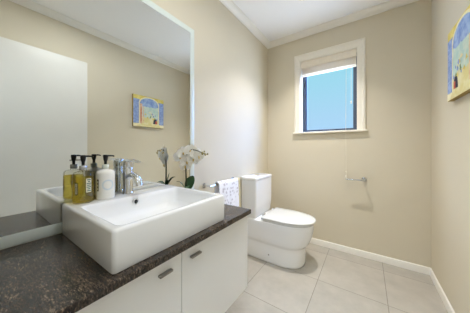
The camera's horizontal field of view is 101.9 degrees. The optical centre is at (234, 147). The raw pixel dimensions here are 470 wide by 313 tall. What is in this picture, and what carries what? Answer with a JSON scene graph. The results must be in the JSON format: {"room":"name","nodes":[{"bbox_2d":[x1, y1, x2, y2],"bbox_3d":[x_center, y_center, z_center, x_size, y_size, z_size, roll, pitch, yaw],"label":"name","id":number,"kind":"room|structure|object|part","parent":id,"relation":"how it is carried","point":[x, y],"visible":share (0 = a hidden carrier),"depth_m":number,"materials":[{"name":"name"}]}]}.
{"room":"bathroom","nodes":[
{"label":"bathroom","id":0,"kind":"room"},
{"bbox_2d":[1,0,267,249],"bbox_3d":[-0.230,-0.130,1.637,0.120,2.420,2.431,0,0,35],"label":"wall","id":1,"kind":"structure","parent":0,"point":[231,64],"depth_m":1.74,"materials":[{"name":"beige paint"}]},
{"bbox_2d":[0,0,193,249],"bbox_3d":[-0.585,-0.259,1.012,0.004,1.232,0.990,0,0,35],"label":"mirror","id":2,"kind":"object","parent":1,"relation":"attached to","point":[96,78],"visible":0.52,"depth_m":0.85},
{"bbox_2d":[76,216,246,312],"bbox_3d":[-0.390,0.600,0.858,0.498,0.432,0.960,0,0,35],"label":"vanity unit","id":3,"kind":"object","parent":1,"relation":"attached to","point":[210,275],"visible":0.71,"depth_m":0.78,"materials":[{"name":"white paint"}]},
{"bbox_2d":[0,204,250,312],"bbox_3d":[-0.387,0.370,0.858,0.504,0.024,0.964,0,0,35],"label":"countertop","id":4,"kind":"structure","parent":3,"relation":"on","point":[51,274],"depth_m":0.55,"materials":[{"name":"brown stone"}]},
{"bbox_2d":[62,185,223,273],"bbox_3d":[-0.389,0.295,0.877,0.470,0.126,0.514,0,0,35],"label":"basin","id":5,"kind":"object","parent":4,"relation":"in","point":[120,232],"visible":1,"depth_m":0.72,"materials":[{"name":"white ceramic"}]},
{"bbox_2d":[72,155,93,203],"bbox_3d":[-0.648,0.131,0.814,0.076,0.201,0.075,0,0,35],"label":"soap dispenser","id":6,"kind":"object","parent":5,"relation":"on","point":[83,167],"visible":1,"depth_m":0.81,"materials":[{"name":"yellow plastic"}]},
{"bbox_2d":[72,170,93,203],"bbox_3d":[-0.648,0.159,0.814,0.076,0.146,0.075,0,0,35],"label":"bottle","id":7,"kind":"object","parent":6,"relation":"attached to","point":[88,181],"depth_m":0.80,"materials":[{"name":"yellow plastic"}]},
{"bbox_2d":[95,155,114,199],"bbox_3d":[-0.596,0.131,0.878,0.076,0.201,0.075,0,0,35],"label":"soap dispenser","id":8,"kind":"object","parent":5,"relation":"on","point":[105,177],"visible":1,"depth_m":0.85,"materials":[{"name":"white plastic"}]},
{"bbox_2d":[122,159,142,193],"bbox_3d":[-0.509,0.143,0.949,0.146,0.177,0.054,0,0,35],"label":"faucet","id":9,"kind":"object","parent":5,"relation":"on","point":[129,175],"visible":1,"depth_m":0.95,"materials":[{"name":"silver metal"}]},
{"bbox_3d":[-0.509,0.076,0.949,0.144,0.043,0.050,0,0,35],"label":"lever","id":10,"kind":"part","parent":9,"relation":"part of","materials":[{"name":"silver metal"}]},
{"bbox_3d":[-0.497,0.154,0.941,0.117,0.065,0.040,0,0,35],"label":"spout","id":11,"kind":"part","parent":9,"relation":"part of","materials":[{"name":"silver metal"}]},
{"bbox_2d":[173,144,207,188],"bbox_3d":[-0.268,0.167,1.203,0.232,0.382,0.099,0,0,27],"label":"potted orchid","id":12,"kind":"object","parent":4,"relation":"on","point":[188,155],"visible":0.9,"depth_m":1.20,"materials":[{"name":"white plant"}]},
{"bbox_3d":[-0.352,0.054,1.225,0.053,0.071,0.071,0,0,35],"label":"flower","id":13,"kind":"part","parent":12,"relation":"part of","materials":[{"name":"white plant"}]},
{"bbox_3d":[-0.328,0.026,1.216,0.062,0.069,0.066,0,0,35],"label":"flower","id":14,"kind":"part","parent":12,"relation":"part of","materials":[{"name":"white plant"}]},
{"bbox_3d":[-0.317,0.111,1.216,0.061,0.062,0.053,0,0,35],"label":"flower","id":15,"kind":"part","parent":12,"relation":"part of","materials":[{"name":"white plant"}]},
{"bbox_3d":[-0.307,0.084,1.212,0.043,0.071,0.078,0,0,35],"label":"flower","id":16,"kind":"part","parent":12,"relation":"part of","materials":[{"name":"white plant"}]},
{"bbox_3d":[-0.280,0.012,1.197,0.074,0.072,0.062,0,0,35],"label":"flower","id":17,"kind":"part","parent":12,"relation":"part of","materials":[{"name":"white plant"}]},
{"bbox_3d":[-0.260,0.067,1.192,0.059,0.070,0.058,0,0,35],"label":"flower","id":18,"kind":"part","parent":12,"relation":"part of","materials":[{"name":"white plant"}]},
{"bbox_3d":[-0.245,0.141,1.188,0.164,0.266,0.015,0,0,25],"label":"stem","id":19,"kind":"part","parent":12,"relation":"part of","materials":[{"name":"plant"}]},
{"bbox_3d":[-0.245,0.030,1.198,0.034,0.068,0.077,0,0,35],"label":"flower","id":20,"kind":"part","parent":12,"relation":"part of","materials":[{"name":"white plant"}]},
{"bbox_3d":[-0.224,0.048,1.179,0.037,0.050,0.055,0,0,35],"label":"flower","id":21,"kind":"part","parent":12,"relation":"part of","materials":[{"name":"white plant"}]},
{"bbox_3d":[-0.344,0.602,0.532,0.018,0.429,0.472,0,0,35],"label":"door","id":22,"kind":"part","parent":3,"relation":"part of","materials":[{"name":"white paint"}]},
{"bbox_3d":[-0.238,0.432,0.656,0.016,0.008,0.052,0,0,35],"label":"handle","id":23,"kind":"part","parent":3,"relation":"part of","materials":[{"name":"metal"}]},
{"bbox_3d":[-0.158,0.432,0.772,0.016,0.008,0.053,0,0,35],"label":"handle","id":24,"kind":"part","parent":3,"relation":"part of","materials":[{"name":"metal"}]},
{"bbox_3d":[-0.076,0.602,0.920,0.018,0.429,0.466,0,0,35],"label":"door","id":25,"kind":"part","parent":3,"relation":"part of","materials":[{"name":"white paint"}]},
{"bbox_3d":[-0.129,0.600,1.252,0.481,0.432,0.016,0,0,35],"label":"panel","id":26,"kind":"part","parent":3,"relation":"part of","materials":[{"name":"white paint"}]},
{"bbox_2d":[202,177,233,187],"bbox_3d":[-0.103,0.296,1.642,0.082,0.040,0.430,0,0,35],"label":"towel rail","id":27,"kind":"object","parent":1,"relation":"attached to","point":[204,185],"visible":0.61,"depth_m":1.49,"materials":[{"name":"silver metal"}]},
{"bbox_2d":[214,177,240,206],"bbox_3d":[-0.057,0.461,1.643,0.070,0.382,0.298,0,0,35],"label":"hand towel","id":28,"kind":"object","parent":27,"relation":"hanging from","point":[230,188],"visible":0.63,"depth_m":1.63,"materials":[{"name":"white fabric"}]},
{"bbox_2d":[219,0,269,48],"bbox_3d":[-0.199,-1.312,1.524,0.054,0.055,2.277,0,0,35],"label":"trim","id":29,"kind":"structure","parent":1,"relation":"attached to","point":[230,5],"depth_m":1.96,"materials":[{"name":"beige wood"}]},
{"bbox_2d":[232,0,389,40],"bbox_3d":[-0.003,-1.370,0.453,3.200,0.060,4.141,0,0,35],"label":"ceiling","id":30,"kind":"structure","parent":0,"point":[276,19],"depth_m":1.89,"materials":[{"name":"paint"}]},
{"bbox_2d":[225,243,447,312],"bbox_3d":[-0.003,1.110,0.453,3.200,0.060,4.141,0,0,35],"label":"floor","id":31,"kind":"structure","parent":0,"point":[330,280],"depth_m":1.48,"materials":[{"name":"tile"}]},
{"bbox_2d":[241,173,315,268],"bbox_3d":[0.442,0.682,1.901,0.677,0.795,0.380,0,0,35],"label":"toilet","id":32,"kind":"object","parent":31,"relation":"on","point":[277,236],"visible":0.99,"depth_m":1.80,"materials":[{"name":"white glazed ceramic"}]},
{"bbox_3d":[0.238,0.307,2.042,0.180,0.032,0.380,0,0,35],"label":"cistern lid","id":33,"kind":"part","parent":32,"relation":"part of","materials":[{"name":"white ceramic"}]},
{"bbox_3d":[0.537,0.687,1.835,0.420,0.014,0.366,0,0,35],"label":"seat","id":34,"kind":"part","parent":32,"relation":"part of","materials":[{"name":"white plastic"}]},
{"bbox_3d":[0.536,0.666,1.836,0.449,0.026,0.374,0,0,35],"label":"lid","id":35,"kind":"part","parent":32,"relation":"part of","materials":[{"name":"white plastic"}]},
{"bbox_2d":[268,0,430,267],"bbox_3d":[1.090,-0.130,2.111,1.511,2.420,0.150,0,0,35],"label":"wall","id":36,"kind":"structure","parent":0,"point":[388,214],"depth_m":1.85,"materials":[{"name":"beige paint"}]},
{"bbox_2d":[293,37,367,133],"bbox_3d":[1.031,-0.625,2.118,0.726,0.923,0.165,0,0,35],"label":"window","id":37,"kind":"structure","parent":36,"relation":"in","point":[359,72],"depth_m":2.03,"materials":[{"name":"metal"}]},
{"bbox_2d":[301,49,356,177],"bbox_3d":[1.007,-0.347,2.091,0.552,1.321,0.108,0,0,35],"label":"window blind","id":38,"kind":"object","parent":37,"relation":"attached to","point":[347,59],"visible":0.99,"depth_m":2.07,"materials":[{"name":"white fabric"}]},
{"bbox_3d":[1.016,-0.844,2.104,0.546,0.013,0.024,0,0,35],"label":"rail","id":39,"kind":"part","parent":38,"relation":"part of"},
{"bbox_3d":[1.066,-0.597,2.176,0.555,0.825,0.030,0,0,35],"label":"frame","id":40,"kind":"part","parent":37,"relation":"part of","materials":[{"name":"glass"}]},
{"bbox_2d":[268,0,418,48],"bbox_3d":[1.030,-1.312,2.026,1.507,0.055,0.054,0,0,35],"label":"trim","id":41,"kind":"structure","parent":36,"relation":"attached to","point":[391,4],"depth_m":1.96,"materials":[{"name":"beige wood"}]},
{"bbox_2d":[346,177,366,181],"bbox_3d":[1.200,0.312,1.889,0.173,0.046,0.089,0,0,35],"label":"toilet roll holder","id":42,"kind":"object","parent":36,"relation":"attached to","point":[363,179],"visible":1,"depth_m":1.87,"materials":[{"name":"silver metal"}]},
{"bbox_2d":[310,238,429,274],"bbox_3d":[1.043,1.050,2.044,1.509,0.061,0.012,0,0,35],"label":"baseboard","id":43,"kind":"structure","parent":36,"relation":"attached to","point":[388,260],"depth_m":1.83,"materials":[{"name":"beige wood"}]},
{"bbox_2d":[431,0,469,312],"bbox_3d":[1.112,-0.130,0.709,0.120,2.420,2.431,0,0,35],"label":"wall","id":44,"kind":"structure","parent":0,"point":[450,121],"depth_m":1.26,"materials":[{"name":"beige paint"}]},
{"bbox_2d":[430,268,454,312],"bbox_3d":[1.014,1.050,0.685,0.012,0.061,2.279,0,0,35],"label":"baseboard","id":45,"kind":"structure","parent":44,"relation":"attached to","point":[442,294],"depth_m":1.36,"materials":[{"name":"beige wood"}]},
{"bbox_2d":[447,5,469,101],"bbox_3d":[1.229,-0.505,1.013,0.031,0.426,0.459,0,0,35],"label":"canvas painting","id":46,"kind":"object","parent":44,"relation":"attached to","point":[459,36],"visible":1,"depth_m":1.05,"materials":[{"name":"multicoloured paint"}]}
]}

